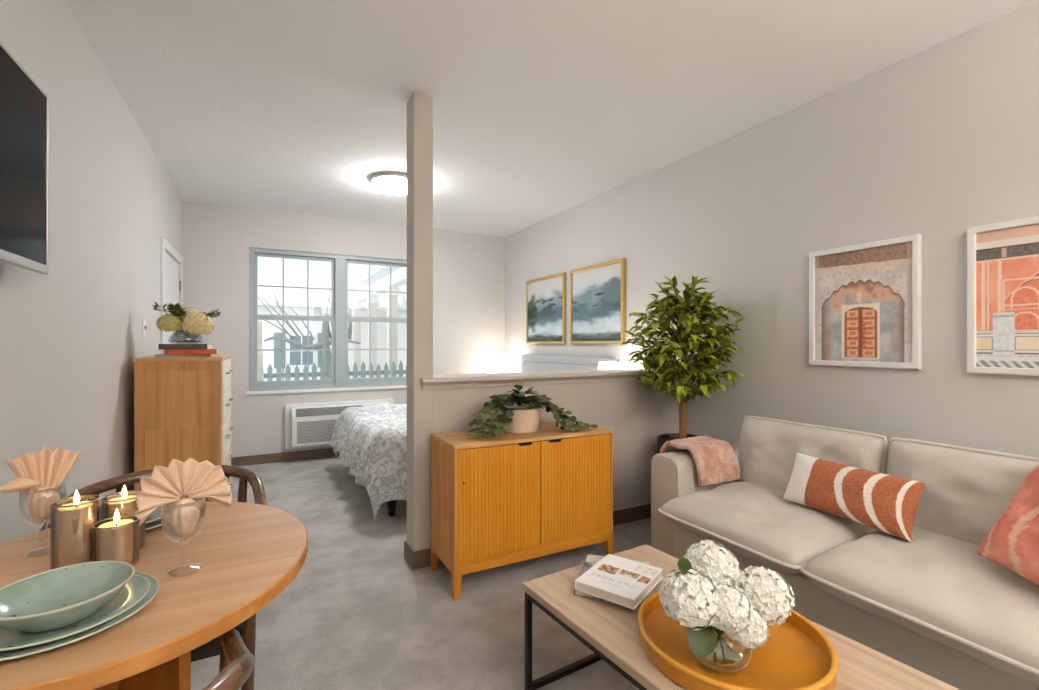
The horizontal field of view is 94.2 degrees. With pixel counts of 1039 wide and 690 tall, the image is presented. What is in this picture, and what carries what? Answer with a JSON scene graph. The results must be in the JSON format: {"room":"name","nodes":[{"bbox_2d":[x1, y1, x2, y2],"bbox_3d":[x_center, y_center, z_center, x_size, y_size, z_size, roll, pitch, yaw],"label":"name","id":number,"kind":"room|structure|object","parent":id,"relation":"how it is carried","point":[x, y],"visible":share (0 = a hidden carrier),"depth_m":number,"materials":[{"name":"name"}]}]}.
{"room":"studio apartment","nodes":[
{"label":"studio apartment","id":0,"kind":"room"},
{"bbox_2d":[0,0,181,542],"bbox_3d":[-1.555,-0.080,1.227,0.120,2.740,8.460,0,0,-28],"label":"wall","id":1,"kind":"structure","parent":0,"point":[71,335],"depth_m":2.20,"materials":[{"name":"paint"}]},
{"bbox_2d":[0,41,48,273],"bbox_3d":[-1.424,-0.544,1.204,0.090,0.612,0.977,0,0,-28],"label":"television","id":2,"kind":"object","parent":1,"relation":"attached to","point":[24,105],"visible":1,"depth_m":1.48,"materials":[{"name":"black metal"}]},
{"bbox_2d":[143,320,146,335],"bbox_3d":[-2.588,-0.110,3.339,0.016,0.116,0.072,0,0,-28],"label":"light switch","id":3,"kind":"object","parent":1,"relation":"attached to","point":[144,321],"visible":1,"depth_m":3.33,"materials":[{"name":"white paint"}]},
{"bbox_2d":[161,237,182,353],"bbox_3d":[-3.118,0.215,4.349,0.109,2.150,1.060,0,0,-28],"label":"door","id":4,"kind":"structure","parent":1,"relation":"in","point":[171,285],"depth_m":4.22,"materials":[{"name":"paint"}]},
{"bbox_2d":[182,200,504,456],"bbox_3d":[-1.834,-0.080,5.781,3.625,2.740,0.140,0,0,-28],"label":"wall","id":5,"kind":"structure","parent":0,"point":[468,268],"depth_m":5.38,"materials":[{"name":"paint"}]},
{"bbox_2d":[231,448,338,465],"bbox_3d":[-1.804,1.240,5.711,3.613,0.100,0.012,0,0,-28],"label":"baseboard","id":6,"kind":"structure","parent":5,"relation":"attached to","point":[327,452],"depth_m":5.29,"materials":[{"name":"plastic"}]},
{"bbox_2d":[246,247,406,394],"bbox_3d":[-2.087,-0.247,5.617,1.906,1.574,0.135,0,0,-28],"label":"window","id":7,"kind":"structure","parent":5,"relation":"in","point":[340,381],"depth_m":5.57,"materials":[{"name":"plastic"}]},
{"bbox_2d":[285,399,392,449],"bbox_3d":[-2.010,0.905,5.488,1.170,0.490,0.214,0,0,-28],"label":"air conditioner","id":8,"kind":"object","parent":5,"relation":"attached to","point":[307,425],"visible":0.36,"depth_m":5.28,"materials":[{"name":"white plastic"}]},
{"bbox_2d":[297,419,336,442],"bbox_3d":[-1.965,0.952,5.402,0.950,0.226,0.021,0,0,-28],"label":"grille","id":9,"kind":"object","parent":8,"relation":"attached to","point":[308,430],"depth_m":5.26,"materials":[{"name":"white plastic"}]},
{"bbox_2d":[296,405,361,416],"bbox_3d":[-2.103,0.742,5.363,0.690,0.080,0.049,0,0,-28],"label":"vent","id":10,"kind":"object","parent":8,"relation":"attached to","point":[323,411],"depth_m":5.32,"materials":[{"name":"grey plastic"}]},
{"bbox_2d":[407,92,432,551],"bbox_3d":[-0.593,-0.080,2.869,0.116,2.740,0.160,0,0,-28],"label":"column","id":11,"kind":"structure","parent":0,"point":[419,105],"depth_m":2.80,"materials":[{"name":"paint"}]},
{"bbox_2d":[191,456,650,689],"bbox_3d":[0.102,1.350,2.099,3.865,0.120,8.460,0,0,-28],"label":"floor","id":12,"kind":"structure","parent":0,"point":[355,615],"depth_m":2.29,"materials":[{"name":"carpet"}]},
{"bbox_2d":[0,501,307,689],"bbox_3d":[-0.980,0.915,1.193,0.836,0.750,0.960,0,0,-28],"label":"dining table","id":13,"kind":"object","parent":12,"relation":"on","point":[248,554],"visible":0.68,"depth_m":1.08,"materials":[{"name":"brown wood"}]},
{"bbox_2d":[19,482,66,556],"bbox_3d":[-1.240,0.455,1.258,0.089,0.169,0.089,0,0,-28],"label":"goblet","id":14,"kind":"object","parent":13,"relation":"on","point":[23,495],"visible":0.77,"depth_m":1.23,"materials":[{"name":"clear glass"}]},
{"bbox_2d":[0,445,82,519],"bbox_3d":[-1.244,0.361,1.252,0.063,0.192,0.179,0,0,22],"label":"napkin","id":15,"kind":"object","parent":14,"relation":"in","point":[45,469],"visible":0.94,"depth_m":1.24,"materials":[{"name":"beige fabric"}]},
{"bbox_2d":[19,482,66,525],"bbox_3d":[-1.240,0.420,1.258,0.089,0.100,0.089,0,0,-28],"label":"bowl","id":16,"kind":"object","parent":14,"relation":"on","point":[23,495],"depth_m":1.23,"materials":[{"name":"clear glass"}]},
{"bbox_2d":[50,494,100,569],"bbox_3d":[-1.074,0.459,1.171,0.091,0.161,0.091,0,0,-28],"label":"candle holder","id":17,"kind":"object","parent":13,"relation":"on","point":[54,509],"visible":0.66,"depth_m":1.14,"materials":[{"name":"glass"}]},
{"bbox_2d":[59,490,92,567],"bbox_3d":[-1.074,0.443,1.171,0.075,0.178,0.075,0,0,-28],"label":"candle","id":18,"kind":"object","parent":17,"relation":"in","point":[75,522],"visible":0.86,"depth_m":1.15,"materials":[{"name":"gold wax"}]},
{"bbox_2d":[0,572,159,660],"bbox_3d":[-0.911,0.531,0.954,0.321,0.017,0.321,0,0,-28],"label":"plate","id":19,"kind":"object","parent":13,"relation":"on","point":[154,588],"visible":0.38,"depth_m":0.88,"materials":[{"name":"teal ceramic"}]},
{"bbox_2d":[0,574,150,650],"bbox_3d":[-0.889,0.517,0.939,0.274,0.017,0.274,0,0,-28],"label":"plate","id":20,"kind":"object","parent":19,"relation":"on","point":[137,587],"visible":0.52,"depth_m":0.90,"materials":[{"name":"teal ceramic"}]},
{"bbox_2d":[0,561,134,632],"bbox_3d":[-0.868,0.486,0.916,0.218,0.054,0.218,0,0,-28],"label":"bowl","id":21,"kind":"object","parent":20,"relation":"on","point":[64,596],"visible":1,"depth_m":0.94,"materials":[{"name":"teal ceramic"}]},
{"bbox_2d":[92,515,138,564],"bbox_3d":[-0.983,0.486,1.178,0.089,0.107,0.089,0,0,-28],"label":"candle holder","id":22,"kind":"object","parent":13,"relation":"on","point":[135,524],"visible":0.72,"depth_m":1.18,"materials":[{"name":"gold metal"}]},
{"bbox_2d":[98,509,133,562],"bbox_3d":[-0.983,0.467,1.178,0.073,0.130,0.073,0,0,-28],"label":"candle","id":23,"kind":"object","parent":22,"relation":"in","point":[115,543],"visible":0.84,"depth_m":1.16,"materials":[{"name":"gold wax"}]},
{"bbox_2d":[101,490,145,548],"bbox_3d":[-1.041,0.469,1.271,0.093,0.141,0.093,0,0,-28],"label":"candle holder","id":24,"kind":"object","parent":13,"relation":"on","point":[104,503],"visible":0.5,"depth_m":1.27,"materials":[{"name":"glass"}]},
{"bbox_2d":[108,485,137,521],"bbox_3d":[-1.041,0.452,1.271,0.077,0.160,0.077,0,0,-28],"label":"candle","id":25,"kind":"object","parent":24,"relation":"in","point":[127,507],"visible":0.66,"depth_m":1.25,"materials":[{"name":"gold wax"}]},
{"bbox_2d":[146,519,160,529],"bbox_3d":[-1.155,0.531,1.440,0.246,0.017,0.246,0,0,-28],"label":"plate","id":26,"kind":"object","parent":13,"relation":"on","point":[156,523],"visible":0.05,"depth_m":1.43,"materials":[{"name":"teal ceramic"}]},
{"bbox_2d":[146,505,161,522],"bbox_3d":[-1.155,0.518,1.440,0.210,0.017,0.210,0,0,-28],"label":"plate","id":27,"kind":"object","parent":26,"relation":"on","point":[156,515],"visible":0.09,"depth_m":1.46,"materials":[{"name":"teal ceramic"}]},
{"bbox_2d":[107,492,160,507],"bbox_3d":[-1.155,0.488,1.440,0.174,0.050,0.174,0,0,-28],"label":"bowl","id":28,"kind":"object","parent":27,"relation":"on","point":[133,493],"visible":0.04,"depth_m":1.48,"materials":[{"name":"teal ceramic"}]},
{"bbox_2d":[161,495,205,576],"bbox_3d":[-0.800,0.455,1.152,0.089,0.169,0.089,0,0,-28],"label":"goblet","id":29,"kind":"object","parent":13,"relation":"on","point":[200,504],"visible":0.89,"depth_m":1.14,"materials":[{"name":"clear glass"}]},
{"bbox_2d":[133,458,231,535],"bbox_3d":[-0.795,0.365,1.146,0.193,0.184,0.077,0,0,-42],"label":"napkin","id":30,"kind":"object","parent":29,"relation":"in","point":[192,478],"visible":0.97,"depth_m":1.14,"materials":[{"name":"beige fabric"}]},
{"bbox_2d":[161,495,205,542],"bbox_3d":[-0.800,0.420,1.152,0.089,0.100,0.089,0,0,-28],"label":"bowl","id":31,"kind":"object","parent":29,"relation":"on","point":[200,504],"depth_m":1.13,"materials":[{"name":"clear glass"}]},
{"bbox_2d":[41,464,266,689],"bbox_3d":[-1.187,0.879,1.613,0.608,0.820,0.592,0,0,-28],"label":"dining chair","id":32,"kind":"object","parent":12,"relation":"on","point":[246,629],"visible":0.24,"depth_m":1.68,"materials":[{"name":"brown wood"}]},
{"bbox_2d":[133,355,233,503],"bbox_3d":[-2.263,0.688,3.329,0.482,1.205,0.812,0,0,-28],"label":"dresser","id":33,"kind":"object","parent":12,"relation":"on","point":[182,405],"visible":0.64,"depth_m":2.98,"materials":[{"name":"brown wood"}]},
{"bbox_2d":[154,354,210,356],"bbox_3d":[-2.240,0.076,3.228,0.300,0.018,0.225,0,0,-32],"label":"book","id":34,"kind":"object","parent":33,"relation":"on","point":[155,355],"visible":0.91,"depth_m":3.13,"materials":[{"name":"paper"}]},
{"bbox_2d":[164,349,218,354],"bbox_3d":[-2.179,0.051,3.220,0.285,0.031,0.216,0,0,-29],"label":"book","id":35,"kind":"object","parent":34,"relation":"on","point":[185,351],"visible":0.93,"depth_m":3.14,"materials":[{"name":"paper"}]},
{"bbox_2d":[158,344,211,349],"bbox_3d":[-2.215,0.018,3.219,0.265,0.036,0.205,0,0,-23],"label":"book","id":36,"kind":"object","parent":35,"relation":"on","point":[160,346],"visible":0.94,"depth_m":3.12,"materials":[{"name":"paper"}]},
{"bbox_2d":[168,330,203,343],"bbox_3d":[-2.217,-0.047,3.218,0.200,0.093,0.200,0,0,-28],"label":"flower vase","id":37,"kind":"object","parent":36,"relation":"on","point":[174,335],"visible":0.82,"depth_m":3.21,"materials":[{"name":"clear glass"}]},
{"bbox_2d":[153,302,192,340],"bbox_3d":[-2.273,-0.149,3.160,0.073,0.261,0.229,0,0,43],"label":"leafy sprig","id":38,"kind":"object","parent":37,"relation":"in","point":[156,305],"visible":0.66,"depth_m":3.12,"materials":[{"name":"green plant"}]},
{"bbox_2d":[156,313,191,340],"bbox_3d":[-2.273,-0.109,3.157,0.146,0.182,0.175,0,0,2],"label":"flower","id":39,"kind":"object","parent":37,"relation":"in","point":[167,323],"visible":0.95,"depth_m":3.10,"materials":[{"name":"green plant"}]},
{"bbox_2d":[162,302,188,340],"bbox_3d":[-2.227,-0.145,3.161,0.122,0.251,0.172,0,0,26],"label":"leafy sprig","id":40,"kind":"object","parent":37,"relation":"in","point":[175,309],"visible":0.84,"depth_m":3.13,"materials":[{"name":"green plant"}]},
{"bbox_2d":[180,308,201,340],"bbox_3d":[-2.204,-0.130,3.237,0.158,0.223,0.158,0,0,-28],"label":"flower","id":41,"kind":"object","parent":37,"relation":"in","point":[189,311],"visible":0.38,"depth_m":3.19,"materials":[{"name":"beige plant"}]},
{"bbox_2d":[181,313,214,340],"bbox_3d":[-2.135,-0.113,3.206,0.189,0.190,0.192,0,0,-28],"label":"flower","id":42,"kind":"object","parent":37,"relation":"in","point":[197,325],"visible":0.99,"depth_m":3.15,"materials":[{"name":"beige plant"}]},
{"bbox_2d":[180,307,220,340],"bbox_3d":[-2.132,-0.133,3.232,0.237,0.230,0.095,0,0,-28],"label":"leafy sprig","id":43,"kind":"object","parent":37,"relation":"in","point":[210,314],"visible":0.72,"depth_m":3.24,"materials":[{"name":"green plant"}]},
{"bbox_2d":[202,628,254,689],"bbox_3d":[-0.729,0.879,0.700,0.608,0.820,0.592,0,0,-31],"label":"dining chair","id":44,"kind":"object","parent":12,"relation":"on","point":[237,663],"visible":0.97,"depth_m":0.79,"materials":[{"name":"brown wood"}]},
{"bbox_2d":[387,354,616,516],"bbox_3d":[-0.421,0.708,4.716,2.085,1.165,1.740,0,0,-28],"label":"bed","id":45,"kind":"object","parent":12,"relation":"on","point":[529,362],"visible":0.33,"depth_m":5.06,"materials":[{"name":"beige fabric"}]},
{"bbox_2d":[331,403,406,520],"bbox_3d":[-0.752,0.925,4.537,1.733,0.631,1.961,0,0,-28],"label":"duvet","id":46,"kind":"object","parent":45,"relation":"on","point":[371,440],"visible":0.45,"depth_m":3.51,"materials":[{"name":"fabric"}]},
{"bbox_2d":[431,421,612,600],"bbox_3d":[0.026,0.901,2.831,1.003,0.777,0.391,0,0,-28],"label":"sideboard","id":47,"kind":"object","parent":12,"relation":"on","point":[508,498],"visible":0.96,"depth_m":2.63,"materials":[{"name":"brown wood"}]},
{"bbox_2d":[467,384,597,438],"bbox_3d":[0.045,0.378,2.827,0.802,0.271,0.342,0,0,-28],"label":"potted plant","id":48,"kind":"object","parent":47,"relation":"on","point":[519,418],"visible":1,"depth_m":2.74,"materials":[{"name":"green plant"}]},
{"bbox_2d":[621,275,745,453],"bbox_3d":[1.089,0.409,3.325,0.714,1.761,0.841,0,0,-25],"label":"potted tree","id":49,"kind":"object","parent":12,"relation":"on","point":[690,340],"visible":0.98,"depth_m":3.21,"materials":[{"name":"green plant"}]},
{"bbox_2d":[523,544,959,689],"bbox_3d":[0.602,1.090,1.478,0.655,0.400,1.180,0,0,-32],"label":"coffee table","id":50,"kind":"object","parent":12,"relation":"on","point":[609,629],"visible":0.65,"depth_m":1.50,"materials":[{"name":"brown wood"}]},
{"bbox_2d":[574,554,649,605],"bbox_3d":[0.356,0.879,1.814,0.250,0.022,0.300,0,0,17],"label":"book","id":51,"kind":"object","parent":50,"relation":"on","point":[591,560],"visible":0.11,"depth_m":1.89,"materials":[{"name":"paper"}]},
{"bbox_2d":[575,554,662,609],"bbox_3d":[0.364,0.851,1.748,0.222,0.032,0.270,0,0,36],"label":"book","id":52,"kind":"object","parent":51,"relation":"on","point":[621,581],"visible":1,"depth_m":1.70,"materials":[{"name":"paper"}]},
{"bbox_2d":[637,591,837,689],"bbox_3d":[0.617,0.862,1.415,0.528,0.057,0.528,0,0,-28],"label":"serving tray","id":53,"kind":"object","parent":50,"relation":"on","point":[796,654],"visible":0.71,"depth_m":1.35,"materials":[{"name":"orange paint"}]},
{"bbox_2d":[691,631,752,673],"bbox_3d":[0.557,0.830,1.343,0.168,0.102,0.168,0,0,-28],"label":"glass vase","id":54,"kind":"object","parent":53,"relation":"on","point":[734,663],"visible":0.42,"depth_m":1.30,"materials":[{"name":"glass"}]},
{"bbox_2d":[659,568,731,656],"bbox_3d":[0.474,0.738,1.324,0.165,0.246,0.199,0,0,36],"label":"hydrangea","id":55,"kind":"object","parent":54,"relation":"in","point":[690,599],"visible":0.91,"depth_m":1.26,"materials":[{"name":"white plant"}]},
{"bbox_2d":[677,540,740,661],"bbox_3d":[0.547,0.720,1.381,0.164,0.282,0.223,0,0,24],"label":"hydrangea","id":56,"kind":"object","parent":54,"relation":"in","point":[713,562],"visible":0.74,"depth_m":1.36,"materials":[{"name":"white plant"}]},
{"bbox_2d":[709,581,753,642],"bbox_3d":[0.546,0.750,1.292,0.133,0.221,0.154,0,0,-28],"label":"hydrangea","id":57,"kind":"object","parent":54,"relation":"in","point":[734,610],"visible":0.8,"depth_m":1.24,"materials":[{"name":"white plant"}]},
{"bbox_2d":[717,609,769,648],"bbox_3d":[0.600,0.782,1.312,0.113,0.157,0.157,0,0,-13],"label":"hydrangea","id":58,"kind":"object","parent":54,"relation":"in","point":[756,634],"visible":0.52,"depth_m":1.25,"materials":[{"name":"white plant"}]},
{"bbox_2d":[717,554,794,640],"bbox_3d":[0.649,0.742,1.362,0.221,0.237,0.166,0,0,28],"label":"hydrangea","id":59,"kind":"object","parent":54,"relation":"in","point":[767,596],"visible":0.63,"depth_m":1.30,"materials":[{"name":"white plant"}]},
{"bbox_2d":[651,416,1038,689],"bbox_3d":[1.683,0.853,1.746,1.076,0.874,2.635,0,0,-28],"label":"sofa","id":60,"kind":"object","parent":12,"relation":"on","point":[931,604],"visible":0.76,"depth_m":1.85,"materials":[{"name":"fabric"}]},
{"bbox_2d":[660,436,740,486],"bbox_3d":[1.023,0.653,2.753,0.329,0.208,0.322,0,0,-28],"label":"throw blanket","id":61,"kind":"object","parent":60,"relation":"on","point":[716,462],"visible":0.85,"depth_m":2.64,"materials":[{"name":"pink fabric"}]},
{"bbox_2d":[661,481,876,573],"bbox_3d":[1.222,0.841,2.339,0.783,0.198,0.737,-2,1,-28],"label":"seat cushion","id":62,"kind":"object","parent":60,"relation":"on","point":[753,520],"depth_m":2.14,"materials":[{"name":"fabric"}]},
{"bbox_2d":[737,418,882,491],"bbox_3d":[1.470,0.640,2.507,0.223,0.426,0.724,10,-4,-27],"label":"cushion","id":63,"kind":"object","parent":60,"relation":"on","point":[766,454],"depth_m":2.50,"materials":[{"name":"fabric"}]},
{"bbox_2d":[783,453,925,541],"bbox_3d":[1.421,0.642,2.098,0.164,0.225,0.534,0,0,-22],"label":"lumbar pillow","id":64,"kind":"object","parent":60,"relation":"on","point":[885,503],"visible":1,"depth_m":2.01,"materials":[{"name":"fabric"}]},
{"bbox_2d":[805,526,1038,684],"bbox_3d":[1.567,0.845,1.682,0.783,0.195,0.726,-2,1,-28],"label":"seat cushion","id":65,"kind":"object","parent":60,"relation":"on","point":[935,589],"depth_m":1.56,"materials":[{"name":"fabric"}]},
{"bbox_2d":[887,441,1038,545],"bbox_3d":[1.822,0.640,1.840,0.221,0.426,0.734,10,-4,-27],"label":"cushion","id":66,"kind":"object","parent":60,"relation":"on","point":[966,490],"depth_m":1.88,"materials":[{"name":"fabric"}]},
{"bbox_2d":[977,465,1038,585],"bbox_3d":[1.675,0.548,1.431,0.288,0.418,0.467,0,0,11],"label":"square cushion","id":67,"kind":"object","parent":60,"relation":"on","point":[1012,542],"visible":1,"depth_m":1.54,"materials":[{"name":"fabric"}]},
{"bbox_3d":[-0.261,0.990,6.100,0.463,0.600,0.460,0,0,-28],"label":"nightstand","id":68,"kind":"object","parent":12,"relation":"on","visible":0},
{"bbox_2d":[487,354,515,372],"bbox_3d":[-0.233,0.406,6.114,0.376,0.568,0.376,0,0,-28],"label":"table lamp","id":69,"kind":"object","parent":68,"relation":"on","point":[495,364],"visible":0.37,"depth_m":5.96,"materials":[{"name":"ceramic"}]},
{"bbox_3d":[0.810,0.990,4.064,0.463,0.600,0.460,0,0,-28],"label":"nightstand","id":70,"kind":"object","parent":12,"relation":"on","visible":0},
{"bbox_2d":[598,359,639,369],"bbox_3d":[0.838,0.406,4.079,0.376,0.568,0.376,0,0,-28],"label":"table lamp","id":71,"kind":"object","parent":70,"relation":"on","point":[602,365],"visible":0.23,"depth_m":3.94,"materials":[{"name":"ceramic"}]},
{"bbox_2d":[66,0,1035,236],"bbox_3d":[0.102,-1.510,2.099,3.865,0.120,8.460,0,0,-28],"label":"ceiling","id":72,"kind":"structure","parent":0,"point":[542,109],"depth_m":2.64,"materials":[{"name":"paint"}]},
{"bbox_2d":[370,172,406,195],"bbox_3d":[-1.101,-1.381,4.275,0.424,0.139,0.424,0,0,-28],"label":"ceiling light","id":73,"kind":"object","parent":72,"relation":"attached to","point":[392,183],"visible":0.82,"depth_m":4.14,"materials":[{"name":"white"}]},
{"bbox_2d":[373,177,406,194],"bbox_3d":[-1.101,-1.377,4.275,0.372,0.085,0.372,0,0,-28],"label":"diffuser","id":74,"kind":"object","parent":73,"relation":"attached to","point":[388,185],"depth_m":4.16,"materials":[{"name":"white"}]},
{"bbox_2d":[433,379,678,510],"bbox_3d":[0.348,0.757,3.364,2.012,1.066,0.160,0,0,-28],"label":"wall","id":75,"kind":"structure","parent":0,"point":[636,415],"depth_m":3.46,"materials":[{"name":"paint"}]},
{"bbox_2d":[404,504,650,569],"bbox_3d":[0.286,1.240,3.331,2.128,0.100,0.184,0,0,-28],"label":"baseboard","id":76,"kind":"structure","parent":75,"relation":"attached to","point":[421,558],"depth_m":3.43,"materials":[{"name":"plastic"}]},
{"bbox_2d":[420,368,675,389],"bbox_3d":[0.313,0.231,3.346,2.090,0.074,0.280,0,0,-28],"label":"trim","id":77,"kind":"structure","parent":75,"relation":"attached to","point":[476,380],"depth_m":3.09,"materials":[{"name":"paint"}]},
{"bbox_2d":[505,0,1038,457],"bbox_3d":[1.760,-0.080,2.970,0.120,2.740,8.460,0,0,-28],"label":"wall","id":78,"kind":"structure","parent":0,"point":[939,142],"depth_m":2.76,"materials":[{"name":"paint"}]},
{"bbox_2d":[526,272,565,343],"bbox_3d":[0.293,-0.387,5.591,0.033,0.774,0.855,0,0,-28],"label":"framed picture","id":79,"kind":"object","parent":78,"relation":"attached to","point":[545,296],"visible":1,"depth_m":5.56,"materials":[{"name":"grey paper"}]},
{"bbox_2d":[570,258,625,343],"bbox_3d":[0.744,-0.387,4.733,0.033,0.774,0.855,0,0,-28],"label":"framed picture","id":80,"kind":"object","parent":78,"relation":"attached to","point":[598,291],"visible":1,"depth_m":4.69,"materials":[{"name":"grey paper"}]},
{"bbox_2d":[809,234,921,368],"bbox_3d":[1.853,-0.209,2.627,0.030,0.666,0.546,0,0,-28],"label":"framed picture","id":81,"kind":"object","parent":78,"relation":"attached to","point":[865,299],"visible":1,"depth_m":2.59,"materials":[{"name":"beige paper"}]},
{"bbox_2d":[967,216,1038,375],"bbox_3d":[2.192,-0.200,1.983,0.030,0.666,0.546,0,0,-28],"label":"framed picture","id":82,"kind":"object","parent":78,"relation":"attached to","point":[1003,257],"visible":1,"depth_m":2.12,"materials":[{"name":"orange paper"}]},
{"label":"outside","id":83,"kind":"structure","parent":0,"visible":0},
{"bbox_3d":[-7.548,1.515,18.650,32.000,0.150,27.960,0,0,-28],"label":"ground","id":84,"kind":"structure","parent":83,"visible":0},
{"bbox_2d":[257,320,263,380],"bbox_3d":[-3.741,0.138,6.501,0.625,2.608,0.364,0,0,-15],"label":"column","id":85,"kind":"structure","parent":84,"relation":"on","point":[260,371],"depth_m":6.46,"materials":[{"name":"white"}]},
{"bbox_2d":[258,292,360,378],"bbox_3d":[-3.825,0.257,8.644,1.890,2.379,0.431,0,0,-28],"label":"tree","id":86,"kind":"object","parent":84,"relation":"on","point":[325,343],"visible":0.69,"depth_m":8.70,"materials":[{"name":"grey plant"}]},
{"bbox_2d":[258,256,406,380],"bbox_3d":[-7.921,-1.390,16.138,13.600,5.660,4.860,0,0,-28],"label":"outdoor view","id":87,"kind":"structure","parent":84,"relation":"on","point":[269,268],"depth_m":15.16,"materials":[{"name":"white"}]},
{"bbox_2d":[274,332,284,367],"bbox_3d":[-7.102,0.190,14.299,0.300,1.060,0.053,0,0,-28],"label":"shutter","id":88,"kind":"object","parent":87,"relation":"hanging from","point":[278,344],"depth_m":14.27,"materials":[{"name":"grey paint"}]},
{"bbox_2d":[318,333,323,367],"bbox_3d":[-6.040,0.190,14.858,0.300,1.060,0.053,0,0,-28],"label":"shutter","id":89,"kind":"object","parent":87,"relation":"hanging from","point":[320,354],"depth_m":14.80,"materials":[{"name":"grey paint"}]},
{"bbox_2d":[264,361,406,380],"bbox_3d":[-2.344,0.860,8.217,4.900,1.160,0.152,0,0,-28],"label":"picket fence","id":90,"kind":"object","parent":84,"relation":"on","point":[314,374],"visible":0.14,"depth_m":7.72,"materials":[{"name":"grey paint"}]},
{"bbox_2d":[348,266,406,377],"bbox_3d":[-1.697,-0.910,11.875,3.850,4.700,7.800,0,0,-28],"label":"porch","id":91,"kind":"object","parent":84,"relation":"on","point":[380,280],"visible":0.2,"depth_m":11.27,"materials":[{"name":"white wood"}]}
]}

